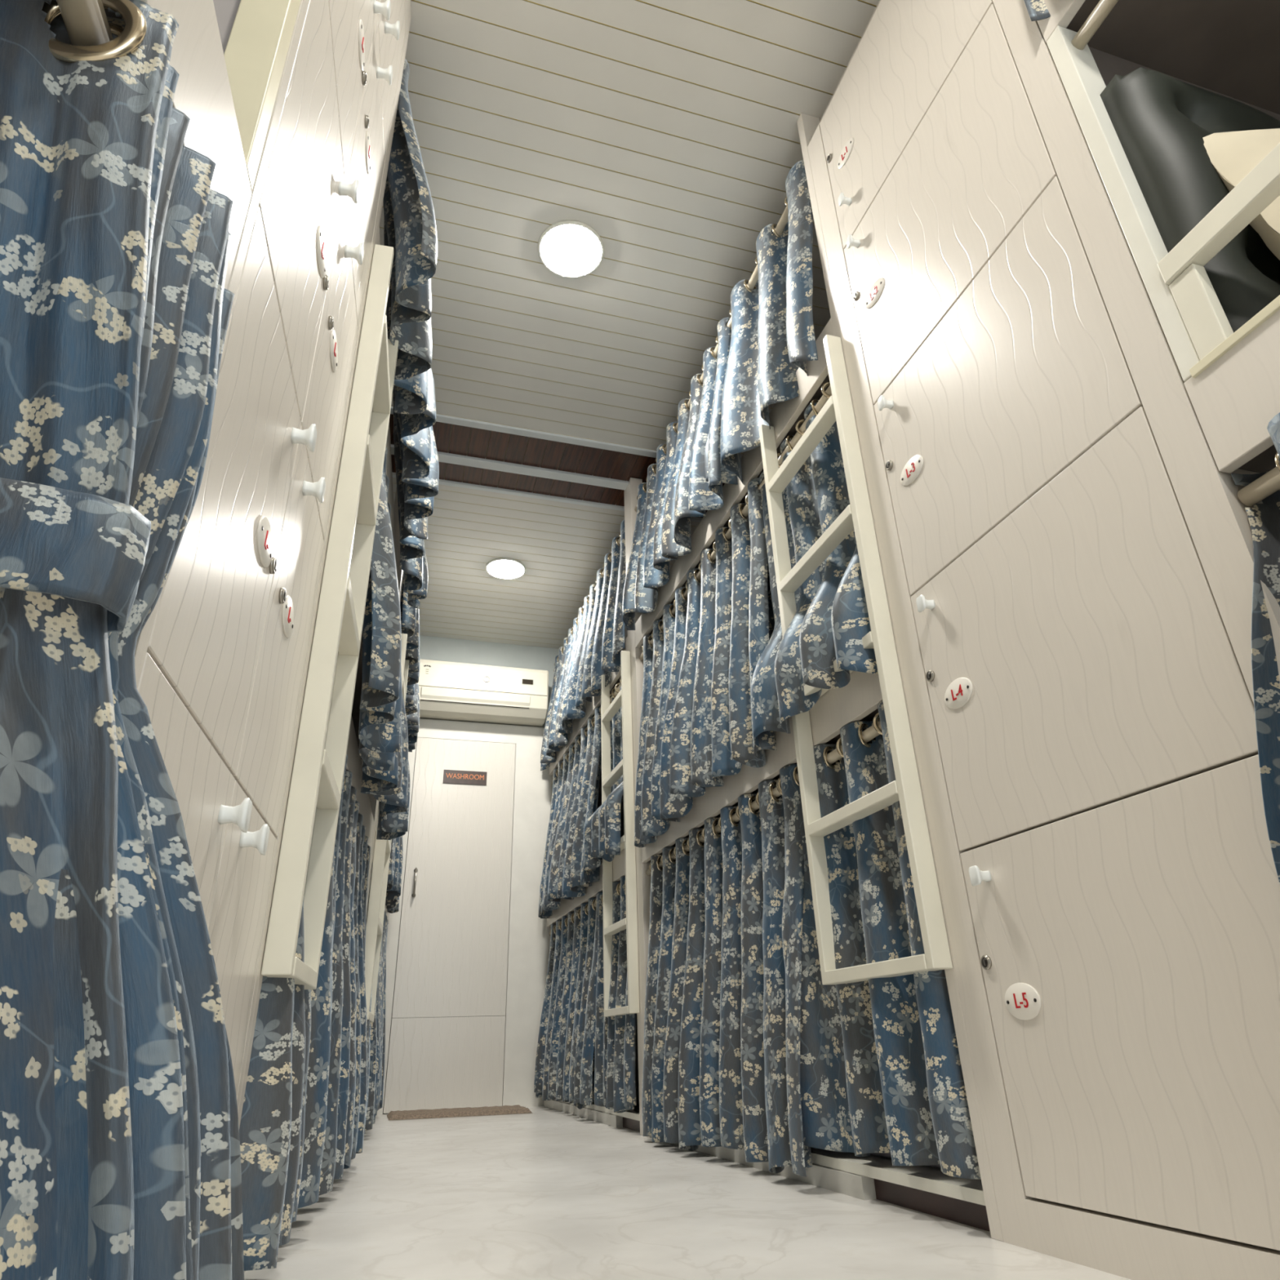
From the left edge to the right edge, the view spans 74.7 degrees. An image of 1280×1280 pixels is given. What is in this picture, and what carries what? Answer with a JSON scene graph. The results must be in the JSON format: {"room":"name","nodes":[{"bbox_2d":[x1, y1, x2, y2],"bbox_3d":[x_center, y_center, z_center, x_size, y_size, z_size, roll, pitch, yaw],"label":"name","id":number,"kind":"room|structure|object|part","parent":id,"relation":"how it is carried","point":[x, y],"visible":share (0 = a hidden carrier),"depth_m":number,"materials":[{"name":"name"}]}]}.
{"room":"dormitory","nodes":[
{"label":"dormitory","id":0,"kind":"room"},
{"bbox_2d":[360,635,639,1115],"bbox_3d":[-1.240,1.261,5.051,3.800,2.764,0.200,6,-27,-16],"label":"wall","id":1,"kind":"structure","parent":0,"point":[529,938],"depth_m":5.06,"materials":[{"name":"white paint"}]},
{"bbox_2d":[382,737,515,1113],"bbox_3d":[-1.062,1.556,4.851,0.612,2.041,0.076,6,-27,-16],"label":"door","id":2,"kind":"structure","parent":1,"relation":"in","point":[452,958],"depth_m":4.78,"materials":[{"name":"beige laminate"}]},
{"bbox_3d":[-1.296,1.396,4.827,0.022,0.162,0.034,6,-27,-16],"label":"handle","id":3,"kind":"part","parent":2,"relation":"part of","materials":[{"name":"silver metal"}]},
{"bbox_2d":[443,769,487,785],"bbox_3d":[-1.081,0.851,5.183,0.264,0.086,0.006,6,-27,-16],"label":"sign","id":4,"kind":"object","parent":2,"relation":"attached to","point":[450,776],"visible":1,"depth_m":5.18,"materials":[{"name":"brown plastic"}]},
{"bbox_2d":[417,658,548,727],"bbox_3d":[-1.014,0.340,5.371,0.827,0.343,0.226,6,-27,-16],"label":"air conditioner","id":5,"kind":"object","parent":1,"relation":"attached to","point":[447,691],"visible":0.88,"depth_m":5.29,"materials":[{"name":"plastic"}]},
{"bbox_3d":[-0.987,0.239,5.310,0.811,0.179,0.016,6,-27,-16],"label":"panel","id":6,"kind":"part","parent":5,"relation":"part of","materials":[{"name":"white plastic"}]},
{"bbox_2d":[379,0,879,648],"bbox_3d":[-0.362,-1.381,2.904,3.800,0.080,7.030,6,-27,-16],"label":"ceiling","id":7,"kind":"structure","parent":0,"point":[667,129],"depth_m":2.76,"materials":[{"name":"beige wood"}]},
{"bbox_2d":[485,557,525,579],"bbox_3d":[-0.767,-0.404,4.789,0.229,0.022,0.229,6,-27,-16],"label":"recessed light","id":8,"kind":"object","parent":7,"relation":"in","point":[506,568],"visible":1,"depth_m":4.77,"materials":[{"name":"white paint"}]},
{"bbox_2d":[391,444,645,489],"bbox_3d":[-0.709,-0.825,3.932,3.800,0.020,0.057,6,-27,-16],"label":"trim","id":9,"kind":"structure","parent":7,"relation":"attached to","point":[444,457],"depth_m":3.97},
{"bbox_2d":[390,405,657,457],"bbox_3d":[-0.632,-0.940,3.702,3.800,0.018,0.040,6,-27,-16],"label":"trim","id":10,"kind":"structure","parent":7,"relation":"attached to","point":[439,418],"depth_m":3.75,"materials":[{"name":"white wood"}]},
{"bbox_2d":[391,471,702,522],"bbox_3d":[-0.764,-0.744,4.099,3.800,0.018,0.025,6,-27,-16],"label":"trim","id":11,"kind":"structure","parent":7,"relation":"attached to","point":[442,482],"depth_m":4.16,"materials":[{"name":"white wood"}]},
{"bbox_2d":[389,413,724,518],"bbox_3d":[-0.678,-0.844,3.913,3.845,0.005,0.430,6,-27,-16],"label":"ceiling beam","id":12,"kind":"structure","parent":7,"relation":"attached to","point":[460,440],"depth_m":3.94,"materials":[{"name":"brown wood"}]},
{"bbox_2d":[537,220,604,278],"bbox_3d":[-0.237,-1.339,2.884,0.229,0.022,0.229,6,-27,-16],"label":"recessed light","id":13,"kind":"object","parent":7,"relation":"in","point":[572,249],"visible":1,"depth_m":2.87,"materials":[{"name":"white paint"}]},
{"bbox_2d":[244,1106,1131,1279],"bbox_3d":[-0.280,1.171,1.674,3.800,0.060,7.030,6,-27,-16],"label":"floor","id":14,"kind":"structure","parent":0,"point":[546,1193],"depth_m":1.52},
{"bbox_2d":[56,0,301,288],"bbox_3d":[-0.640,-1.180,0.023,0.950,2.763,1.948,4,-26,-13],"label":"bunk bed","id":15,"kind":"object","parent":14,"relation":"on","point":[228,57],"visible":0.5,"depth_m":0.77,"materials":[{"name":"beige laminate"}]},
{"bbox_3d":[-0.190,-0.703,-0.094,0.025,0.025,1.946,4,-26,-13],"label":"curtain rod","id":16,"kind":"part","parent":15,"relation":"part of","materials":[{"name":"metal"}]},
{"bbox_2d":[0,0,244,1279],"bbox_3d":[-0.362,0.035,0.480,0.366,0.895,0.289,6,-27,-16],"label":"curtain","id":17,"kind":"object","parent":15,"relation":"hanging from","point":[120,1153],"visible":0.98,"depth_m":0.47,"materials":[{"name":"fabric"}]},
{"bbox_3d":[-0.877,-0.839,0.899,0.879,0.775,0.016,4,-26,-13],"label":"panel","id":18,"kind":"part","parent":15,"relation":"part of","materials":[{"name":"beige wood"}]},
{"bbox_2d":[134,0,410,1112],"bbox_3d":[-0.856,-0.598,1.205,0.828,2.752,0.712,4,-26,-13],"label":"tall cabinet","id":19,"kind":"object","parent":14,"relation":"on","point":[222,653],"visible":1,"depth_m":1.03,"materials":[{"name":"beige laminate"}]},
{"bbox_3d":[-0.423,0.311,0.690,0.019,0.507,0.348,4,-26,-13],"label":"door","id":20,"kind":"part","parent":19,"relation":"part of","materials":[{"name":"beige laminate"}]},
{"bbox_3d":[-0.438,-0.150,0.912,0.019,0.509,0.348,4,-26,-13],"label":"door","id":21,"kind":"part","parent":19,"relation":"part of","materials":[{"name":"beige laminate"}]},
{"bbox_3d":[-0.437,0.189,0.904,0.029,0.034,0.025,6,-27,-16],"label":"handle","id":22,"kind":"part","parent":19,"relation":"part of","materials":[{"name":"white plastic"}]},
{"bbox_3d":[-0.499,0.454,0.981,0.038,0.507,0.314,6,-27,-16],"label":"door","id":23,"kind":"part","parent":19,"relation":"part of","materials":[{"name":"beige laminate"}]},
{"bbox_3d":[-0.464,0.240,1.008,0.029,0.034,0.025,6,-27,-16],"label":"handle","id":24,"kind":"part","parent":19,"relation":"part of","materials":[{"name":"white plastic"}]},
{"bbox_3d":[-0.449,-0.117,1.006,0.004,0.053,0.080,4,-26,-13],"label":"number plate","id":25,"kind":"part","parent":19,"relation":"part of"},
{"bbox_3d":[-0.513,-0.007,1.204,0.019,0.509,0.314,4,-26,-13],"label":"door","id":26,"kind":"part","parent":19,"relation":"part of","materials":[{"name":"beige laminate"}]},
{"bbox_3d":[-0.494,-0.033,1.178,0.004,0.053,0.080,4,-26,-13],"label":"number plate","id":27,"kind":"part","parent":19,"relation":"part of","materials":[{"name":"white plastic"}]},
{"bbox_3d":[-0.452,-0.605,1.131,0.019,0.493,0.348,4,-26,-13],"label":"door","id":28,"kind":"part","parent":19,"relation":"part of","materials":[{"name":"beige laminate"}]},
{"bbox_3d":[-0.452,-0.274,1.126,0.029,0.034,0.025,6,-27,-16],"label":"handle","id":29,"kind":"part","parent":19,"relation":"part of","materials":[{"name":"white plastic"}]},
{"bbox_3d":[-0.479,-0.222,1.231,0.029,0.034,0.025,6,-27,-16],"label":"handle","id":30,"kind":"part","parent":19,"relation":"part of","materials":[{"name":"white ceramic"}]},
{"bbox_3d":[-0.463,-0.565,1.221,0.004,0.053,0.080,4,-26,-13],"label":"number plate","id":31,"kind":"part","parent":19,"relation":"part of","materials":[{"name":"white plastic"}]},
{"bbox_3d":[-0.528,-0.462,1.423,0.019,0.493,0.314,4,-26,-13],"label":"door","id":32,"kind":"part","parent":19,"relation":"part of","materials":[{"name":"beige laminate"}]},
{"bbox_3d":[-0.508,-0.480,1.393,0.004,0.053,0.080,4,-26,-13],"label":"number plate","id":33,"kind":"part","parent":19,"relation":"part of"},
{"bbox_3d":[-0.466,-0.721,1.342,0.029,0.034,0.025,6,-27,-16],"label":"handle","id":34,"kind":"part","parent":19,"relation":"part of","materials":[{"name":"white plastic"}]},
{"bbox_3d":[-0.467,-1.057,1.349,0.019,0.504,0.348,4,-26,-13],"label":"door","id":35,"kind":"part","parent":19,"relation":"part of","materials":[{"name":"beige laminate"}]},
{"bbox_3d":[-0.493,-0.670,1.447,0.029,0.034,0.025,6,-27,-16],"label":"handle","id":36,"kind":"part","parent":19,"relation":"part of","materials":[{"name":"white plastic"}]},
{"bbox_3d":[-0.478,-1.022,1.442,0.004,0.053,0.080,4,-26,-13],"label":"number plate","id":37,"kind":"part","parent":19,"relation":"part of","materials":[{"name":"white plastic"}]},
{"bbox_3d":[-0.543,-0.914,1.641,0.019,0.504,0.314,4,-26,-13],"label":"door","id":38,"kind":"part","parent":19,"relation":"part of","materials":[{"name":"beige laminate"}]},
{"bbox_3d":[-0.523,-0.938,1.614,0.004,0.053,0.080,4,-26,-13],"label":"number plate","id":39,"kind":"part","parent":19,"relation":"part of","materials":[{"name":"white plastic"}]},
{"bbox_3d":[-0.481,-1.179,1.562,0.029,0.034,0.025,6,-27,-16],"label":"handle","id":40,"kind":"part","parent":19,"relation":"part of","materials":[{"name":"white plastic"}]},
{"bbox_3d":[-0.508,-1.127,1.667,0.029,0.034,0.025,6,-27,-16],"label":"handle","id":41,"kind":"part","parent":19,"relation":"part of","materials":[{"name":"white plastic"}]},
{"bbox_3d":[-0.557,-1.371,1.861,0.019,0.501,0.314,4,-26,-13],"label":"door","id":42,"kind":"part","parent":19,"relation":"part of","materials":[{"name":"beige laminate"}]},
{"bbox_3d":[-0.513,-1.265,1.734,0.029,0.034,0.025,6,-27,-16],"label":"handle","id":43,"kind":"part","parent":19,"relation":"part of","materials":[{"name":"white plastic"}]},
{"bbox_2d":[237,6,411,1272],"bbox_3d":[-1.236,-0.057,2.314,0.950,2.763,1.862,4,-26,-13],"label":"bunk bed","id":44,"kind":"object","parent":14,"relation":"on","point":[368,803],"visible":0.12,"depth_m":2.17,"materials":[{"name":"beige laminate"}]},
{"bbox_2d":[239,754,370,1271],"bbox_3d":[-0.741,0.786,2.006,0.166,0.896,1.755,4,-26,-12],"label":"curtain","id":45,"kind":"object","parent":44,"relation":"hanging from","point":[302,1124],"visible":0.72,"depth_m":1.50,"materials":[{"name":"fabric"}]},
{"bbox_2d":[261,244,398,989],"bbox_3d":[-0.571,-0.138,1.649,0.042,1.508,0.326,4,-26,-13],"label":"ladder","id":46,"kind":"object","parent":44,"relation":"attached to","point":[304,872],"visible":0.94,"depth_m":1.53,"materials":[{"name":"beige paint"}]},
{"bbox_3d":[-0.607,-0.072,1.783,0.040,1.508,0.020,4,-26,-13],"label":"rail","id":47,"kind":"part","parent":46,"relation":"part of","materials":[{"name":"beige paint"}]},
{"bbox_2d":[358,447,409,839],"bbox_3d":[-0.772,0.039,2.544,0.192,0.912,1.431,4,-26,-13],"label":"curtain","id":48,"kind":"object","parent":44,"relation":"hanging from","point":[383,733],"visible":0.74,"depth_m":1.94,"materials":[{"name":"fabric"}]},
{"bbox_3d":[-1.008,0.363,3.201,0.060,2.763,0.055,4,-26,-13],"label":"post","id":49,"kind":"part","parent":44,"relation":"part of","materials":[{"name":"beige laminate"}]},
{"bbox_2d":[382,58,439,608],"bbox_3d":[-0.754,-0.803,2.774,0.220,0.746,1.749,5,-26,-13],"label":"curtain","id":50,"kind":"object","parent":44,"relation":"hanging from","point":[410,228],"visible":0.9,"depth_m":2.18,"materials":[{"name":"fabric"}]},
{"bbox_2d":[351,570,404,924],"bbox_3d":[-1.655,0.733,3.927,0.950,2.763,1.824,4,-26,-13],"label":"bunk bed","id":51,"kind":"object","parent":14,"relation":"on","point":[357,691],"visible":0.07,"depth_m":3.99,"materials":[{"name":"beige laminate"}]},
{"bbox_2d":[364,863,388,1133],"bbox_3d":[-1.160,1.584,3.639,0.131,0.891,1.693,4,-26,-12],"label":"curtain","id":52,"kind":"object","parent":51,"relation":"hanging from","point":[376,1029],"visible":0.27,"depth_m":3.40,"materials":[{"name":"fabric"}]},
{"bbox_3d":[-1.021,0.388,3.252,0.060,2.763,0.060,4,-26,-13],"label":"post","id":53,"kind":"part","parent":51,"relation":"part of","materials":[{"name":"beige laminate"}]},
{"bbox_2d":[364,633,408,1022],"bbox_3d":[-1.015,0.700,3.357,0.042,1.508,0.360,4,-26,-13],"label":"ladder","id":54,"kind":"object","parent":51,"relation":"attached to","point":[376,904],"visible":0.48,"depth_m":3.10,"materials":[{"name":"beige paint"}]},
{"bbox_2d":[385,835,403,913],"bbox_3d":[-1.226,0.845,4.203,0.130,0.897,1.302,4,-26,-13],"label":"curtain","id":55,"kind":"object","parent":51,"relation":"hanging from","point":[395,868],"visible":0.12,"depth_m":3.95,"materials":[{"name":"fabric"}]},
{"bbox_2d":[400,571,419,751],"bbox_3d":[-1.205,-0.005,4.409,0.142,0.739,1.684,4,-26,-13],"label":"curtain","id":56,"kind":"object","parent":51,"relation":"hanging from","point":[410,615],"visible":0.53,"depth_m":3.90,"materials":[{"name":"fabric"}]},
{"bbox_2d":[386,1104,533,1119],"bbox_3d":[-0.900,2.343,4.161,0.679,0.021,0.389,6,-27,-16],"label":"doormat","id":57,"kind":"object","parent":14,"relation":"on","point":[505,1109],"visible":1,"depth_m":4.06,"materials":[{"name":"fabric"}]},
{"bbox_2d":[543,486,643,1135],"bbox_3d":[0.161,0.929,4.453,0.950,2.763,1.900,6,-27,-16],"label":"bunk bed","id":58,"kind":"object","parent":14,"relation":"on","point":[632,1119],"visible":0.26,"depth_m":3.79,"materials":[{"name":"beige laminate"}]},
{"bbox_2d":[533,893,598,1109],"bbox_3d":[-0.362,1.815,4.183,0.142,0.882,1.237,6,-27,-16],"label":"curtain","id":59,"kind":"object","parent":58,"relation":"hanging from","point":[565,1060],"visible":0.94,"depth_m":4.08,"materials":[{"name":"fabric"}]},
{"bbox_2d":[540,583,596,770],"bbox_3d":[-0.439,0.265,4.990,0.164,0.766,1.126,6,-27,-16],"label":"curtain","id":60,"kind":"object","parent":58,"relation":"hanging from","point":[566,704],"visible":0.97,"depth_m":4.83,"materials":[{"name":"fabric"}]},
{"bbox_2d":[537,706,601,918],"bbox_3d":[-0.404,0.993,4.571,0.178,0.891,1.232,6,-27,-16],"label":"curtain","id":61,"kind":"object","parent":58,"relation":"hanging from","point":[575,794],"visible":0.94,"depth_m":4.38,"materials":[{"name":"fabric"}]},
{"bbox_3d":[-0.262,2.197,3.918,0.096,0.039,1.503,6,-27,-16],"label":"panel","id":62,"kind":"part","parent":58,"relation":"part of","materials":[{"name":"white wood"}]},
{"bbox_3d":[-0.262,1.341,4.144,0.025,0.025,1.837,6,-27,-16],"label":"curtain rod","id":63,"kind":"part","parent":58,"relation":"part of","materials":[{"name":"metal"}]},
{"bbox_3d":[-0.289,0.517,4.541,0.025,0.025,1.837,6,-27,-16],"label":"curtain rod","id":64,"kind":"part","parent":58,"relation":"part of","materials":[{"name":"metal"}]},
{"bbox_3d":[-0.311,-0.180,4.878,0.025,0.025,1.837,6,-27,-16],"label":"curtain rod","id":65,"kind":"part","parent":58,"relation":"part of","materials":[{"name":"metal"}]},
{"bbox_2d":[583,677,623,882],"bbox_3d":[-0.142,0.620,3.829,0.180,0.879,0.590,6,-27,-16],"label":"curtain","id":66,"kind":"object","parent":58,"relation":"hanging from","point":[602,829],"visible":0.4,"depth_m":3.71,"materials":[{"name":"fabric"}]},
{"bbox_2d":[581,520,626,702],"bbox_3d":[-0.174,-0.112,4.208,0.147,0.781,0.662,6,-27,-16],"label":"curtain","id":67,"kind":"object","parent":58,"relation":"hanging from","point":[606,638],"visible":0.85,"depth_m":4.10,"materials":[{"name":"fabric"}]},
{"bbox_2d":[594,875,636,1112],"bbox_3d":[-0.107,1.455,3.472,0.108,0.866,0.664,6,-27,-16],"label":"curtain","id":68,"kind":"object","parent":58,"relation":"hanging from","point":[615,1087],"visible":0.61,"depth_m":3.36,"materials":[{"name":"fabric"}]},
{"bbox_2d":[600,650,639,1017],"bbox_3d":[-0.097,0.778,3.581,0.042,1.508,0.380,6,-27,-16],"label":"ladder","id":69,"kind":"object","parent":58,"relation":"attached to","point":[624,767],"visible":0.92,"depth_m":3.50,"materials":[{"name":"beige paint"}]},
{"bbox_3d":[-0.147,0.854,3.736,0.040,1.508,0.020,6,-27,-16],"label":"rail","id":70,"kind":"part","parent":69,"relation":"part of","materials":[{"name":"beige paint"}]},
{"bbox_3d":[-0.044,0.716,3.419,0.040,1.476,0.020,6,-27,-16],"label":"rail","id":71,"kind":"part","parent":69,"relation":"part of","materials":[{"name":"beige paint"}]},
{"bbox_3d":[-0.003,0.495,3.543,0.060,2.763,0.060,6,-27,-16],"label":"post","id":72,"kind":"part","parent":58,"relation":"part of","materials":[{"name":"beige laminate"}]},
{"bbox_2d":[627,112,1003,1241],"bbox_3d":[0.703,0.127,2.825,0.950,2.763,1.888,6,-27,-16],"label":"bunk bed","id":73,"kind":"object","parent":14,"relation":"on","point":[926,1189],"visible":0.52,"depth_m":2.17,"materials":[{"name":"beige laminate"}]},
{"bbox_3d":[0.014,0.470,3.493,0.060,2.763,0.055,6,-27,-16],"label":"post","id":74,"kind":"part","parent":73,"relation":"part of","materials":[{"name":"beige laminate"}]},
{"bbox_2d":[622,317,731,630],"bbox_3d":[0.119,-0.570,3.303,0.174,0.757,1.154,6,-27,-16],"label":"curtain","id":75,"kind":"object","parent":73,"relation":"hanging from","point":[678,491],"visible":0.97,"depth_m":3.13,"materials":[{"name":"fabric"}]},
{"bbox_2d":[634,477,775,848],"bbox_3d":[0.156,0.162,2.896,0.176,0.882,1.259,6,-27,-16],"label":"curtain","id":76,"kind":"object","parent":73,"relation":"hanging from","point":[695,731],"visible":0.98,"depth_m":2.70,"materials":[{"name":"fabric"}]},
{"bbox_3d":[0.243,-1.001,3.212,0.025,0.025,1.802,6,-27,-16],"label":"curtain rod","id":77,"kind":"part","parent":73,"relation":"part of","materials":[{"name":"metal"}]},
{"bbox_2d":[641,764,812,1177],"bbox_3d":[0.196,0.995,2.483,0.151,0.912,1.282,6,-27,-16],"label":"curtain","id":78,"kind":"object","parent":73,"relation":"hanging from","point":[722,1014],"visible":0.98,"depth_m":2.31,"materials":[{"name":"fabric"}]},
{"bbox_3d":[0.265,-0.303,2.876,0.025,0.025,1.802,6,-27,-16],"label":"curtain rod","id":79,"kind":"part","parent":73,"relation":"part of","materials":[{"name":"metal"}]},
{"bbox_2d":[704,160,817,484],"bbox_3d":[0.366,-0.919,2.562,0.187,0.787,0.670,6,-27,-16],"label":"curtain","id":80,"kind":"object","parent":73,"relation":"hanging from","point":[773,334],"visible":0.98,"depth_m":2.49,"materials":[{"name":"fabric"}]},
{"bbox_3d":[0.292,0.521,2.479,0.025,0.025,1.802,6,-27,-16],"label":"curtain rod","id":81,"kind":"part","parent":73,"relation":"part of","materials":[{"name":"metal"}]},
{"bbox_3d":[0.284,1.388,2.277,0.096,0.039,1.413,6,-27,-16],"label":"panel","id":82,"kind":"part","parent":73,"relation":"part of","materials":[{"name":"white wood"}]},
{"bbox_2d":[751,382,878,751],"bbox_3d":[0.407,-0.194,2.184,0.177,0.874,0.607,6,-27,-16],"label":"curtain","id":83,"kind":"object","parent":73,"relation":"hanging from","point":[830,621],"visible":0.6,"depth_m":2.10,"materials":[{"name":"fabric"}]},
{"bbox_2d":[759,334,952,985],"bbox_3d":[0.445,-0.024,1.953,0.042,1.508,0.407,6,-27,-16],"label":"ladder","id":84,"kind":"object","parent":73,"relation":"attached to","point":[906,788],"visible":0.88,"depth_m":1.84,"materials":[{"name":"beige paint"}]},
{"bbox_3d":[0.390,0.058,2.120,0.040,1.508,0.020,6,-27,-16],"label":"rail","id":85,"kind":"part","parent":84,"relation":"part of","materials":[{"name":"beige paint"}]},
{"bbox_3d":[0.501,-0.091,1.780,0.040,1.476,0.020,6,-27,-16],"label":"rail","id":86,"kind":"part","parent":84,"relation":"part of","materials":[{"name":"beige paint"}]},
{"bbox_2d":[773,700,981,1179],"bbox_3d":[0.447,0.630,1.814,0.105,0.851,0.646,6,-27,-16],"label":"curtain","id":87,"kind":"object","parent":73,"relation":"hanging from","point":[881,1071],"visible":0.72,"depth_m":1.71,"materials":[{"name":"fabric"}]},
{"bbox_3d":[0.542,-0.311,1.906,0.060,2.763,0.029,6,-27,-16],"label":"post","id":88,"kind":"part","parent":73,"relation":"part of","materials":[{"name":"beige laminate"}]},
{"bbox_2d":[870,1152,940,1168],"bbox_3d":[0.757,1.250,2.271,0.821,0.133,1.770,6,-27,-16],"label":"mattress","id":89,"kind":"object","parent":73,"relation":"on","point":[888,1155],"visible":0.02,"depth_m":1.73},
{"bbox_2d":[807,0,1279,1279],"bbox_3d":[0.993,-0.362,1.645,0.828,2.603,0.718,6,-27,-16],"label":"tall cabinet","id":90,"kind":"object","parent":14,"relation":"on","point":[1067,557],"visible":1,"depth_m":1.29,"materials":[{"name":"beige laminate"}]},
{"bbox_3d":[0.519,-1.112,2.120,0.028,0.031,0.023,6,-27,-16],"label":"handle","id":91,"kind":"part","parent":90,"relation":"part of","materials":[{"name":"white plastic"}]},
{"bbox_3d":[0.532,-1.261,2.172,0.004,0.053,0.080,6,-27,-16],"label":"number plate","id":92,"kind":"part","parent":90,"relation":"part of","materials":[{"name":"white plastic"}]},
{"bbox_3d":[0.523,-0.974,2.053,0.028,0.031,0.023,6,-27,-16],"label":"handle","id":93,"kind":"part","parent":90,"relation":"part of","materials":[{"name":"white plastic"}]},
{"bbox_3d":[0.546,-0.808,1.954,0.004,0.053,0.080,6,-27,-16],"label":"number plate","id":94,"kind":"part","parent":90,"relation":"part of","materials":[{"name":"white plastic"}]},
{"bbox_3d":[0.538,-0.517,1.833,0.028,0.031,0.023,6,-27,-16],"label":"handle","id":95,"kind":"part","parent":90,"relation":"part of","materials":[{"name":"white plastic"}]},
{"bbox_3d":[0.603,-1.344,1.994,0.019,0.501,0.583,6,-27,-16],"label":"door","id":96,"kind":"part","parent":90,"relation":"part of","materials":[{"name":"beige laminate"}]},
{"bbox_3d":[0.561,-0.351,1.734,0.004,0.053,0.080,6,-27,-16],"label":"number plate","id":97,"kind":"part","parent":90,"relation":"part of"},
{"bbox_3d":[0.552,-0.069,1.617,0.028,0.031,0.023,6,-27,-16],"label":"handle","id":98,"kind":"part","parent":90,"relation":"part of","materials":[{"name":"white ceramic"}]},
{"bbox_3d":[0.618,-0.887,1.774,0.019,0.504,0.583,6,-27,-16],"label":"door","id":99,"kind":"part","parent":90,"relation":"part of","materials":[{"name":"beige laminate"}]},
{"bbox_3d":[0.576,0.097,1.518,0.004,0.053,0.080,6,-27,-16],"label":"number plate","id":100,"kind":"part","parent":90,"relation":"part of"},
{"bbox_3d":[0.567,0.393,1.395,0.028,0.031,0.023,6,-27,-16],"label":"handle","id":101,"kind":"part","parent":90,"relation":"part of","materials":[{"name":"white plastic"}]},
{"bbox_3d":[0.632,-0.435,1.556,0.019,0.493,0.583,6,-27,-16],"label":"door","id":102,"kind":"part","parent":90,"relation":"part of","materials":[{"name":"beige laminate"}]},
{"bbox_3d":[0.590,0.558,1.295,0.004,0.053,0.080,6,-27,-16],"label":"number plate","id":103,"kind":"part","parent":90,"relation":"part of","materials":[{"name":"white plastic"}]},
{"bbox_3d":[0.647,0.020,1.337,0.019,0.509,0.583,6,-27,-16],"label":"door","id":104,"kind":"part","parent":90,"relation":"part of","materials":[{"name":"beige laminate"}]},
{"bbox_3d":[0.661,0.481,1.115,0.019,0.507,0.583,6,-27,-16],"label":"door","id":105,"kind":"part","parent":90,"relation":"part of","materials":[{"name":"beige laminate"}]},
{"bbox_2d":[1036,0,1279,506],"bbox_3d":[1.450,-0.984,0.569,0.956,2.763,1.916,6,-27,-16],"label":"bunk bed","id":106,"kind":"object","parent":14,"relation":"on","point":[1230,49],"visible":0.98,"depth_m":1.25,"materials":[{"name":"beige laminate"}]},
{"bbox_2d":[1023,0,1050,21],"bbox_3d":[0.757,-1.491,1.459,0.128,0.736,0.402,6,-27,-16],"label":"curtain","id":107,"kind":"object","parent":106,"relation":"hanging from","point":[1037,10],"visible":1,"depth_m":1.48,"materials":[{"name":"fabric"}]},
{"bbox_3d":[1.012,-1.408,0.632,0.025,0.025,1.914,6,-27,-16],"label":"curtain rod","id":108,"kind":"part","parent":106,"relation":"part of","materials":[{"name":"beige metal"}]},
{"bbox_3d":[1.196,-0.652,1.426,0.874,0.776,0.016,6,-27,-16],"label":"panel","id":109,"kind":"part","parent":106,"relation":"part of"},
{"bbox_3d":[0.754,-0.435,1.123,0.021,0.148,0.040,6,-27,-16],"label":"guard rail post","id":110,"kind":"part","parent":106,"relation":"part of","materials":[{"name":"beige paint"}]},
{"bbox_3d":[1.007,-0.901,0.392,0.028,0.040,1.835,6,-27,-16],"label":"guard rail","id":111,"kind":"part","parent":106,"relation":"part of","materials":[{"name":"beige paint"}]},
{"bbox_2d":[1231,412,1279,884],"bbox_3d":[0.789,0.086,0.652,0.201,0.899,0.650,6,-27,-16],"label":"curtain","id":112,"kind":"object","parent":106,"relation":"hanging from","point":[1264,518],"visible":0.85,"depth_m":0.97,"materials":[{"name":"fabric"}]},
{"bbox_3d":[1.038,-0.584,0.235,0.025,0.025,1.914,6,-27,-16],"label":"curtain rod","id":113,"kind":"part","parent":106,"relation":"part of","materials":[{"name":"beige metal"}]},
{"bbox_3d":[1.452,-0.643,0.445,0.851,0.118,1.790,6,-27,-16],"label":"mattress","id":114,"kind":"object","parent":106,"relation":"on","visible":0},
{"bbox_2d":[1099,66,1279,333],"bbox_3d":[1.154,-0.612,1.327,0.800,0.603,0.088,6,-27,-16],"label":"blanket","id":115,"kind":"object","parent":114,"relation":"on","point":[1160,122],"visible":0.65,"depth_m":1.24,"materials":[{"name":"black fabric"}]},
{"bbox_2d":[1202,128,1279,260],"bbox_3d":[1.112,-0.574,1.176,0.570,0.437,0.157,3,-26,-9],"label":"pillow","id":116,"kind":"object","parent":114,"relation":"on","point":[1233,155],"visible":0.56,"depth_m":1.18,"materials":[{"name":"beige fabric"}]}
]}

